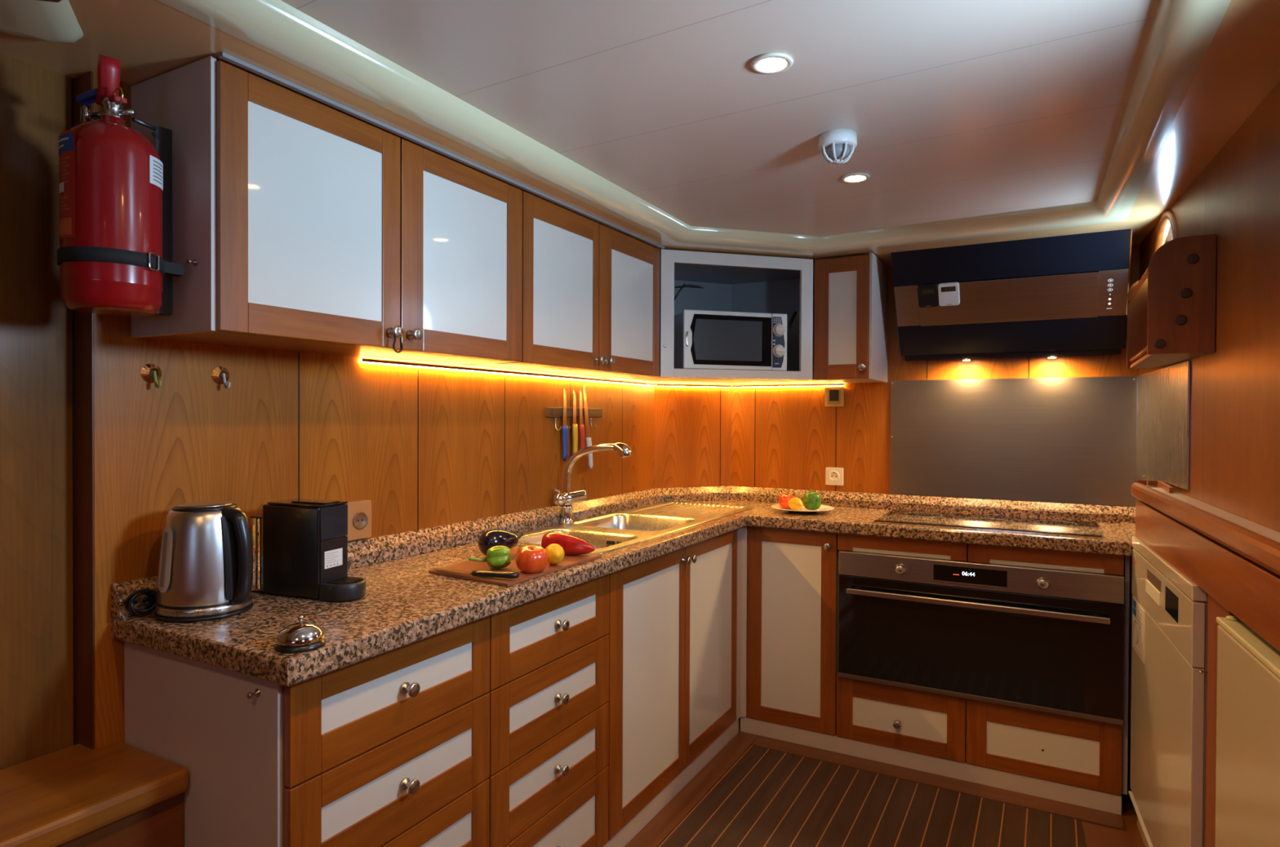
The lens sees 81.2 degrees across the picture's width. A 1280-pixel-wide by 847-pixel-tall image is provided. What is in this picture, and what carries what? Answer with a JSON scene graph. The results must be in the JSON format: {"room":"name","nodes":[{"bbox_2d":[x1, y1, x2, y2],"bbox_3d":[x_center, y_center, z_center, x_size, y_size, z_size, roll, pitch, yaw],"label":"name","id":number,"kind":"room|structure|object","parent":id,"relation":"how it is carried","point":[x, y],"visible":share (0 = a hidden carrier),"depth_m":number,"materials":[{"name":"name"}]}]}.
{"room":"ship interior","nodes":[
{"label":"ship interior","id":0,"kind":"room"},
{"bbox_2d":[0,53,75,769],"bbox_3d":[-1.647,0.131,0.576,0.100,2.300,2.073,1,1,29],"label":"wall","id":1,"kind":"structure","parent":0,"point":[37,622],"depth_m":1.40,"materials":[{"name":"brown wood"}]},
{"bbox_2d":[0,0,83,43],"bbox_3d":[-1.163,-0.657,0.943,0.182,0.022,0.805,1,1,35],"label":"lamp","id":2,"kind":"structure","parent":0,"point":[43,20],"depth_m":1.21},
{"bbox_2d":[93,71,654,749],"bbox_3d":[-0.514,0.295,2.495,0.100,1.946,2.375,1,1,29],"label":"wall","id":3,"kind":"structure","parent":0,"point":[428,447],"depth_m":1.85,"materials":[{"name":"brown wood"}]},
{"bbox_2d":[74,71,94,750],"bbox_3d":[-1.074,0.302,1.445,0.065,1.946,0.002,1,1,29],"label":"trim","id":4,"kind":"structure","parent":3,"relation":"attached to","point":[83,322],"depth_m":1.44,"materials":[{"name":"brown wood"}]},
{"bbox_2d":[140,363,161,388],"bbox_3d":[-0.977,-0.097,1.509,0.035,0.050,0.040,1,1,29],"label":"hook","id":5,"kind":"object","parent":3,"relation":"attached to","point":[150,373],"visible":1,"depth_m":1.51,"materials":[{"name":"gold metal"}]},
{"bbox_2d":[211,366,231,389],"bbox_3d":[-0.908,-0.101,1.635,0.035,0.050,0.040,1,1,29],"label":"hook","id":6,"kind":"object","parent":3,"relation":"attached to","point":[220,375],"visible":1,"depth_m":1.63,"materials":[{"name":"gold metal"}]},
{"bbox_2d":[130,55,522,364],"bbox_3d":[-0.663,-0.421,1.790,0.307,0.497,0.908,1,1,29],"label":"upper cabinet","id":7,"kind":"object","parent":3,"relation":"attached to","point":[300,223],"visible":0.99,"depth_m":1.55,"materials":[{"name":"brown wood"}]},
{"bbox_2d":[57,54,184,315],"bbox_3d":[-0.910,-0.413,1.315,0.184,0.436,0.161,0,1,-37],"label":"fire extinguisher","id":8,"kind":"object","parent":7,"relation":"attached to","point":[114,253],"visible":1,"depth_m":1.25,"materials":[{"name":"red metal"}]},
{"bbox_2d":[392,335,403,353],"bbox_3d":[-0.550,-0.190,1.697,0.006,0.060,0.030,1,1,29],"label":"loop","id":9,"kind":"object","parent":7,"relation":"hanging from","point":[394,341],"visible":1,"depth_m":1.70,"materials":[{"name":"black fabric"}]},
{"bbox_2d":[345,499,371,541],"bbox_3d":[-0.740,0.254,1.962,0.019,0.100,0.080,1,1,29],"label":"wall socket","id":10,"kind":"object","parent":3,"relation":"attached to","point":[359,513],"visible":0.77,"depth_m":1.96,"materials":[{"name":"beige plastic"}]},
{"bbox_2d":[360,358,656,386],"bbox_3d":[-0.333,-0.172,2.699,0.010,0.010,1.664,1,1,29],"label":"led strip","id":11,"kind":"object","parent":3,"relation":"attached to","point":[363,360],"visible":1,"depth_m":2.41,"materials":[{"name":"yellow plastic"}]},
{"bbox_2d":[452,191,659,377],"bbox_3d":[-0.237,-0.424,2.562,0.307,0.491,0.845,1,1,29],"label":"upper cabinet","id":12,"kind":"object","parent":3,"relation":"attached to","point":[590,305],"visible":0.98,"depth_m":2.43,"materials":[{"name":"brown wood"}]},
{"bbox_2d":[217,51,664,248],"bbox_3d":[-0.334,-0.670,2.108,0.014,0.008,1.745,1,1,29],"label":"trim","id":13,"kind":"structure","parent":12,"relation":"attached to","point":[223,55],"depth_m":1.72,"materials":[{"name":"grey plastic"}]},
{"bbox_2d":[546,407,602,430],"bbox_3d":[-0.238,-0.018,2.851,0.032,0.083,0.364,1,1,29],"label":"rack","id":14,"kind":"object","parent":3,"relation":"attached to","point":[555,412],"visible":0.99,"depth_m":2.80,"materials":[{"name":"silver metal"}]},
{"bbox_2d":[562,386,568,461],"bbox_3d":[-0.277,0.002,2.772,0.017,0.275,0.030,1,1,29],"label":"kitchen knife","id":15,"kind":"object","parent":14,"relation":"attached to","point":[565,428],"visible":1,"depth_m":2.77,"materials":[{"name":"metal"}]},
{"bbox_2d":[572,389,577,454],"bbox_3d":[-0.246,-0.002,2.829,0.017,0.255,0.030,1,1,29],"label":"kitchen knife","id":16,"kind":"object","parent":14,"relation":"attached to","point":[575,427],"visible":0.88,"depth_m":2.82,"materials":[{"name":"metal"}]},
{"bbox_2d":[578,390,584,457],"bbox_3d":[-0.224,-0.001,2.869,0.017,0.257,0.031,1,1,29],"label":"kitchen knife","id":17,"kind":"object","parent":14,"relation":"attached to","point":[581,428],"visible":0.8,"depth_m":2.86,"materials":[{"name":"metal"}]},
{"bbox_2d":[582,382,592,469],"bbox_3d":[-0.204,0.009,2.905,0.017,0.337,0.069,1,1,29],"label":"kitchen knife","id":18,"kind":"object","parent":14,"relation":"attached to","point":[588,443],"visible":0.8,"depth_m":2.90,"materials":[{"name":"metal"}]},
{"bbox_2d":[0,0,1279,266],"bbox_3d":[0.118,-0.673,1.153,2.500,0.020,4.801,1,1,29],"label":"trim","id":19,"kind":"structure","parent":3,"relation":"attached to","point":[1240,66],"depth_m":1.43,"materials":[{"name":"white paint"}]},
{"bbox_2d":[653,382,732,488],"bbox_3d":[0.232,0.266,3.578,0.359,1.990,0.403,1,1,29],"label":"wall","id":20,"kind":"structure","parent":0,"point":[692,427],"depth_m":3.51,"materials":[{"name":"brown wood"}]},
{"bbox_2d":[656,383,731,387],"bbox_3d":[0.255,-0.177,3.501,0.382,0.010,0.010,0,1,-21],"label":"led strip","id":21,"kind":"object","parent":20,"relation":"attached to","point":[657,384],"visible":1,"depth_m":3.49,"materials":[{"name":"yellow plastic"}]},
{"bbox_2d":[280,0,1159,236],"bbox_3d":[-0.041,-0.731,0.927,1.420,0.030,4.250,1,1,29],"label":"ceiling","id":22,"kind":"structure","parent":0,"point":[956,109],"depth_m":1.62,"materials":[{"name":"white paint"}]},
{"bbox_2d":[750,52,793,74],"bbox_3d":[0.263,-0.717,1.487,0.084,0.006,0.084,1,1,29],"label":"recessed light","id":23,"kind":"object","parent":22,"relation":"in","point":[772,63],"visible":1,"depth_m":1.48,"materials":[{"name":"white"}]},
{"bbox_2d":[818,128,857,164],"bbox_3d":[0.496,-0.688,1.876,0.094,0.069,0.094,1,1,29],"label":"smoke detector","id":24,"kind":"object","parent":22,"relation":"attached to","point":[836,144],"visible":1,"depth_m":1.85,"materials":[{"name":"white plastic"}]},
{"bbox_2d":[840,172,870,182],"bbox_3d":[0.632,-0.722,2.194,0.084,0.006,0.084,1,1,29],"label":"recessed light","id":25,"kind":"object","parent":22,"relation":"in","point":[857,177],"visible":1,"depth_m":2.19,"materials":[{"name":"white"}]},
{"bbox_2d":[624,717,1145,846],"bbox_3d":[0.101,1.298,1.177,2.520,0.030,4.800,1,1,29],"label":"floor","id":26,"kind":"structure","parent":0,"point":[1095,835],"depth_m":2.34,"materials":[{"name":"brown wood"}]},
{"bbox_2d":[0,742,188,846],"bbox_3d":[-1.459,0.957,0.518,0.297,0.650,2.104,1,1,29],"label":"bench","id":27,"kind":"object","parent":26,"relation":"on","point":[117,794],"depth_m":1.30,"materials":[{"name":"brown wood"}]},
{"bbox_2d":[124,616,489,846],"bbox_3d":[-0.673,0.849,1.572,0.522,0.853,0.535,1,1,29],"label":"base cabinet","id":28,"kind":"object","parent":26,"relation":"on","point":[391,748],"visible":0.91,"depth_m":1.39,"materials":[{"name":"white paint"}]},
{"bbox_2d":[111,485,1135,686],"bbox_3d":[0.414,0.366,2.126,1.884,0.108,2.570,1,1,29],"label":"countertop","id":29,"kind":"structure","parent":28,"relation":"on","point":[403,604],"depth_m":1.94,"materials":[{"name":"brown stone"}]},
{"bbox_2d":[124,588,157,615],"bbox_3d":[-0.976,0.349,1.463,0.024,0.052,0.056,1,1,29],"label":"power cord","id":30,"kind":"object","parent":29,"relation":"on","point":[151,594],"visible":0.97,"depth_m":1.46,"materials":[{"name":"black plastic"}]},
{"bbox_2d":[154,501,253,622],"bbox_3d":[-0.870,0.267,1.496,0.173,0.218,0.172,0,1,-26],"label":"kettle","id":31,"kind":"object","parent":29,"relation":"on","point":[206,564],"visible":1,"depth_m":1.43,"materials":[{"name":"silver metal"}]},
{"bbox_2d":[274,615,326,653],"bbox_3d":[-0.580,0.354,1.276,0.082,0.052,0.082,1,1,29],"label":"bell","id":32,"kind":"object","parent":29,"relation":"on","point":[301,637],"visible":1,"depth_m":1.25,"materials":[{"name":"silver metal"}]},
{"bbox_2d":[249,498,365,601],"bbox_3d":[-0.728,0.272,1.645,0.283,0.204,0.086,0,1,21],"label":"coffee machine","id":33,"kind":"object","parent":29,"relation":"on","point":[300,546],"visible":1,"depth_m":1.61,"materials":[{"name":"black plastic"}]},
{"bbox_2d":[319,576,365,601],"bbox_3d":[-0.637,0.356,1.610,0.086,0.036,0.089,1,1,29],"label":"drip tray","id":34,"kind":"object","parent":33,"relation":"on","point":[331,588],"depth_m":1.58,"materials":[{"name":"black plastic"}]},
{"bbox_2d":[428,546,601,586],"bbox_3d":[-0.322,0.371,1.977,0.274,0.007,0.427,1,1,29],"label":"cutting board","id":35,"kind":"object","parent":29,"relation":"on","point":[568,562],"visible":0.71,"depth_m":1.89,"materials":[{"name":"brown wood"}]},
{"bbox_2d":[433,568,519,578],"bbox_3d":[-0.410,0.359,1.809,0.261,0.016,0.038,0,1,25],"label":"kitchen knife","id":36,"kind":"object","parent":35,"relation":"on","point":[474,573],"visible":1,"depth_m":1.78,"materials":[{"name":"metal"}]},
{"bbox_2d":[468,546,511,569],"bbox_3d":[-0.376,0.339,1.879,0.105,0.058,0.059,0,1,-17],"label":"pepper","id":37,"kind":"object","parent":35,"relation":"on","point":[497,557],"visible":1,"depth_m":1.86,"materials":[{"name":"green food"}]},
{"bbox_2d":[478,529,524,555],"bbox_3d":[-0.387,0.327,2.066,0.078,0.074,0.136,1,1,29],"label":"aubergine","id":38,"kind":"object","parent":35,"relation":"on","point":[490,539],"visible":0.84,"depth_m":2.02,"materials":[{"name":"purple food"}]},
{"bbox_2d":[515,545,548,573],"bbox_3d":[-0.269,0.339,1.860,0.081,0.064,0.081,1,1,29],"label":"tomato","id":39,"kind":"object","parent":35,"relation":"on","point":[529,559],"visible":1,"depth_m":1.83,"materials":[{"name":"red food"}]},
{"bbox_2d":[545,543,564,564],"bbox_3d":[-0.224,0.340,1.946,0.059,0.053,0.056,1,1,29],"label":"lemon","id":40,"kind":"object","parent":35,"relation":"on","point":[555,553],"visible":0.92,"depth_m":1.92,"materials":[{"name":"yellow food"}]},
{"bbox_2d":[541,532,595,555],"bbox_3d":[-0.201,0.338,2.087,0.159,0.063,0.065,1,1,29],"label":"pepper","id":41,"kind":"object","parent":35,"relation":"on","point":[571,545],"visible":0.89,"depth_m":2.07,"materials":[{"name":"red food"}]},
{"bbox_2d":[552,443,631,524],"bbox_3d":[-0.163,0.215,2.682,0.310,0.298,0.117,1,1,29],"label":"faucet","id":42,"kind":"object","parent":29,"relation":"on","point":[565,500],"visible":1,"depth_m":2.71,"materials":[{"name":"silver metal"}]},
{"bbox_2d":[516,502,753,554],"bbox_3d":[0.004,0.442,2.789,0.428,0.156,1.260,1,1,29],"label":"sink","id":43,"kind":"object","parent":29,"relation":"in","point":[606,533],"visible":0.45,"depth_m":2.88,"materials":[{"name":"metal"}]},
{"bbox_2d":[770,504,834,513],"bbox_3d":[0.679,0.358,3.124,0.262,0.020,0.262,1,1,29],"label":"plate","id":44,"kind":"object","parent":29,"relation":"on","point":[823,508],"visible":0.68,"depth_m":3.10,"materials":[{"name":"white ceramic"}]},
{"bbox_2d":[777,493,795,509],"bbox_3d":[0.622,0.328,3.158,0.076,0.068,0.074,1,1,29],"label":"tomato","id":45,"kind":"object","parent":44,"relation":"on","point":[783,500],"visible":0.82,"depth_m":3.13,"materials":[{"name":"red food"}]},
{"bbox_2d":[787,497,803,510],"bbox_3d":[0.641,0.332,3.074,0.057,0.054,0.057,0,1,-4],"label":"lemon","id":46,"kind":"object","parent":44,"relation":"on","point":[794,504],"visible":0.97,"depth_m":3.06,"materials":[{"name":"yellow food"}]},
{"bbox_2d":[802,489,821,510],"bbox_3d":[0.715,0.315,3.104,0.071,0.085,0.071,0,1,-12],"label":"pepper","id":47,"kind":"object","parent":44,"relation":"on","point":[811,500],"visible":1,"depth_m":3.08,"materials":[{"name":"green plant"}]},
{"bbox_2d":[872,510,1104,538],"bbox_3d":[1.294,0.370,2.802,0.742,0.007,0.400,1,1,29],"label":"cooktop","id":48,"kind":"object","parent":29,"relation":"in","point":[983,522],"visible":1,"depth_m":2.75,"materials":[{"name":"black glass"}]},
{"bbox_2d":[487,574,608,846],"bbox_3d":[-0.415,0.813,2.034,0.519,0.787,0.516,1,1,29],"label":"base cabinet","id":49,"kind":"object","parent":26,"relation":"on","point":[548,691],"visible":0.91,"depth_m":1.90,"materials":[{"name":"white paint"}]},
{"bbox_2d":[603,719,738,846],"bbox_3d":[-0.099,1.241,2.163,0.016,0.064,2.054,1,1,29],"label":"trim","id":50,"kind":"structure","parent":26,"relation":"on","point":[633,827],"depth_m":2.52,"materials":[{"name":"white paint"}]},
{"bbox_2d":[607,529,737,840],"bbox_3d":[-0.049,0.809,2.697,0.519,0.786,0.991,1,1,29],"label":"base cabinet","id":51,"kind":"object","parent":26,"relation":"on","point":[673,634],"visible":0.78,"depth_m":2.48,"materials":[{"name":"white paint"}]},
{"bbox_2d":[736,525,747,719],"bbox_3d":[0.410,0.807,3.047,0.044,0.787,0.060,1,1,29],"label":"trim","id":52,"kind":"structure","parent":51,"relation":"attached to","point":[742,533],"depth_m":3.05,"materials":[{"name":"white paint"}]},
{"bbox_2d":[625,731,759,846],"bbox_3d":[-0.036,1.270,2.166,0.083,0.006,2.000,1,1,29],"label":"baseboard","id":53,"kind":"structure","parent":26,"relation":"on","point":[664,824],"depth_m":2.54,"materials":[{"name":"brown wood"}]},
{"bbox_2d":[746,526,838,736],"bbox_3d":[0.694,0.807,3.137,0.361,0.787,0.469,1,1,29],"label":"base cabinet","id":54,"kind":"object","parent":26,"relation":"on","point":[793,611],"visible":0.78,"depth_m":2.95,"materials":[{"name":"white paint"}]},
{"bbox_2d":[657,745,1086,846],"bbox_3d":[0.491,1.276,1.821,1.170,0.004,1.905,1,1,29],"label":"floor mat","id":55,"kind":"object","parent":26,"relation":"on","point":[768,797],"visible":1,"depth_m":2.41,"materials":[{"name":"brown wood"}]},
{"bbox_2d":[751,736,1124,831],"bbox_3d":[1.003,1.270,2.682,1.236,0.006,0.093,1,1,29],"label":"baseboard","id":56,"kind":"structure","parent":26,"relation":"on","point":[1036,803],"depth_m":2.63,"materials":[{"name":"brown wood"}]},
{"bbox_2d":[836,533,1129,795],"bbox_3d":[1.267,0.813,2.821,0.942,0.787,0.469,1,1,29],"label":"base cabinet","id":57,"kind":"object","parent":26,"relation":"on","point":[1081,753],"visible":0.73,"depth_m":2.61,"materials":[{"name":"white paint"}]},
{"bbox_2d":[740,716,1121,815],"bbox_3d":[0.992,1.240,2.754,1.320,0.064,0.016,1,1,29],"label":"trim","id":58,"kind":"structure","parent":57,"relation":"attached to","point":[1069,794],"depth_m":2.69,"materials":[{"name":"white paint"}]},
{"bbox_2d":[838,544,1124,725],"bbox_3d":[1.251,0.728,2.795,0.914,0.478,0.488,1,1,29],"label":"oven","id":59,"kind":"object","parent":57,"relation":"in","point":[1051,641],"visible":1,"depth_m":2.59,"materials":[{"name":"metal"}]},
{"bbox_2d":[1128,536,1207,846],"bbox_3d":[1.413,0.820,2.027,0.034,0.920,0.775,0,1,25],"label":"dishwasher","id":60,"kind":"object","parent":26,"relation":"on","point":[1170,611],"visible":0.98,"depth_m":1.90,"materials":[{"name":"white metal"}]},
{"bbox_2d":[1133,608,1142,657],"bbox_3d":[1.518,0.633,2.280,0.003,0.125,0.155,0,1,25],"label":"print","id":61,"kind":"object","parent":60,"relation":"attached to","point":[1137,613],"depth_m":2.27,"materials":[{"name":"white paper"}]},
{"bbox_2d":[1198,594,1235,846],"bbox_3d":[1.228,0.831,1.590,0.042,0.905,0.166,0,1,25],"label":"stile","id":62,"kind":"object","parent":26,"relation":"on","point":[1215,610],"visible":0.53,"depth_m":1.62,"materials":[{"name":"brown wood"}]},
{"bbox_2d":[1215,615,1279,846],"bbox_3d":[1.028,0.820,1.146,0.074,0.874,0.753,0,1,25],"label":"door","id":63,"kind":"structure","parent":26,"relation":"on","point":[1247,778],"depth_m":1.32,"materials":[{"name":"white wood"}]},
{"bbox_2d":[731,240,1169,762],"bbox_3d":[1.217,0.243,3.207,1.725,2.050,0.100,1,1,29],"label":"wall","id":64,"kind":"structure","parent":0,"point":[783,437],"depth_m":3.31,"materials":[{"name":"brown wood"}]},
{"bbox_2d":[607,248,828,384],"bbox_3d":[0.330,-0.427,3.241,1.080,0.492,0.577,0,1,-15],"label":"upper cabinet","id":65,"kind":"object","parent":64,"relation":"attached to","point":[689,280],"visible":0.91,"depth_m":3.12,"materials":[{"name":"white laminate"}]},
{"bbox_2d":[673,309,786,371],"bbox_3d":[0.350,-0.328,3.133,0.448,0.245,0.321,0,1,-15],"label":"microwave","id":66,"kind":"object","parent":65,"relation":"in","point":[704,339],"visible":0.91,"depth_m":2.99,"materials":[{"name":"silver plastic"}]},
{"bbox_2d":[733,383,844,387],"bbox_3d":[0.675,-0.175,3.439,0.526,0.010,0.010,1,1,29],"label":"led strip","id":67,"kind":"object","parent":64,"relation":"attached to","point":[813,384],"visible":1,"depth_m":3.43,"materials":[{"name":"yellow plastic"}]},
{"bbox_2d":[824,386,844,406],"bbox_3d":[0.867,-0.119,3.333,0.086,0.086,0.012,1,1,29],"label":"thermostat","id":68,"kind":"object","parent":64,"relation":"attached to","point":[833,397],"visible":1,"depth_m":3.33,"materials":[{"name":"beige plastic"}]},
{"bbox_2d":[825,467,843,485],"bbox_3d":[0.868,0.236,3.336,0.079,0.079,0.011,1,1,29],"label":"wall socket","id":69,"kind":"object","parent":64,"relation":"attached to","point":[833,476],"visible":1,"depth_m":3.33,"materials":[{"name":"white plastic"}]},
{"bbox_2d":[813,253,888,383],"bbox_3d":[0.884,-0.426,3.124,0.230,0.497,0.357,1,1,29],"label":"upper cabinet","id":70,"kind":"object","parent":64,"relation":"attached to","point":[851,324],"visible":1,"depth_m":3.00,"materials":[{"name":"white paint"}]},
{"bbox_2d":[890,228,1132,361],"bbox_3d":[1.406,-0.469,2.880,0.800,0.432,0.279,1,1,29],"label":"extractor hood","id":71,"kind":"object","parent":64,"relation":"attached to","point":[1049,297],"visible":1,"depth_m":2.84,"materials":[{"name":"black plastic"}]},
{"bbox_2d":[917,284,938,307],"bbox_3d":[1.145,-0.506,2.971,0.074,0.082,0.055,1,1,29],"label":"timer","id":72,"kind":"object","parent":71,"relation":"attached to","point":[927,295],"visible":1,"depth_m":2.96,"materials":[{"name":"black plastic"}]},
{"bbox_2d":[937,282,959,306],"bbox_3d":[1.212,-0.508,2.933,0.076,0.084,0.057,1,1,29],"label":"timer","id":73,"kind":"object","parent":71,"relation":"attached to","point":[948,294],"visible":1,"depth_m":2.93,"materials":[{"name":"white plastic"}]},
{"bbox_2d":[889,376,1137,506],"bbox_3d":[1.469,0.063,3.005,0.890,0.488,0.006,1,1,29],"label":"backsplash","id":74,"kind":"structure","parent":64,"relation":"attached to","point":[1071,440],"depth_m":2.98,"materials":[{"name":"silver metal"}]},
{"bbox_2d":[1138,80,1279,846],"bbox_3d":[0.874,0.265,0.670,0.018,2.050,4.684,0,1,25],"label":"wall","id":75,"kind":"structure","parent":0,"point":[1234,400],"depth_m":1.64,"materials":[{"name":"brown wood"}]},
{"bbox_2d":[156,0,1231,255],"bbox_3d":[-0.025,-0.688,0.956,1.548,0.055,4.318,1,1,29],"label":"trim","id":76,"kind":"structure","parent":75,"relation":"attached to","point":[1182,32],"depth_m":1.69,"materials":[{"name":"white paint"}]},
{"bbox_2d":[1135,383,1137,500],"bbox_3d":[1.855,0.066,2.786,0.008,0.486,0.008,1,1,29],"label":"trim","id":77,"kind":"structure","parent":75,"relation":"attached to","point":[1136,384],"depth_m":2.79,"materials":[{"name":"silver metal"}]},
{"bbox_2d":[1136,360,1190,500],"bbox_3d":[1.685,0.068,2.427,0.004,0.487,0.798,0,1,25],"label":"backsplash","id":78,"kind":"structure","parent":75,"relation":"attached to","point":[1163,395],"depth_m":2.34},
{"bbox_2d":[1153,209,1178,253],"bbox_3d":[1.663,-0.494,2.358,0.022,0.352,0.352,0,1,25],"label":"wall lamp","id":79,"kind":"object","parent":75,"relation":"in","point":[1167,216],"depth_m":2.38,"materials":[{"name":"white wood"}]},
{"bbox_2d":[1126,234,1216,368],"bbox_3d":[1.506,-0.323,2.144,0.138,0.290,0.648,1,1,29],"label":"wooden rack","id":80,"kind":"object","parent":75,"relation":"attached to","point":[1171,311],"visible":1,"depth_m":1.87,"materials":[{"name":"brown wood"}]},
{"bbox_2d":[1130,475,1279,651],"bbox_3d":[1.200,0.267,1.492,0.093,0.193,2.041,0,1,25],"label":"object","id":81,"kind":"structure","parent":75,"relation":"attached to","point":[1233,559],"depth_m":1.52,"materials":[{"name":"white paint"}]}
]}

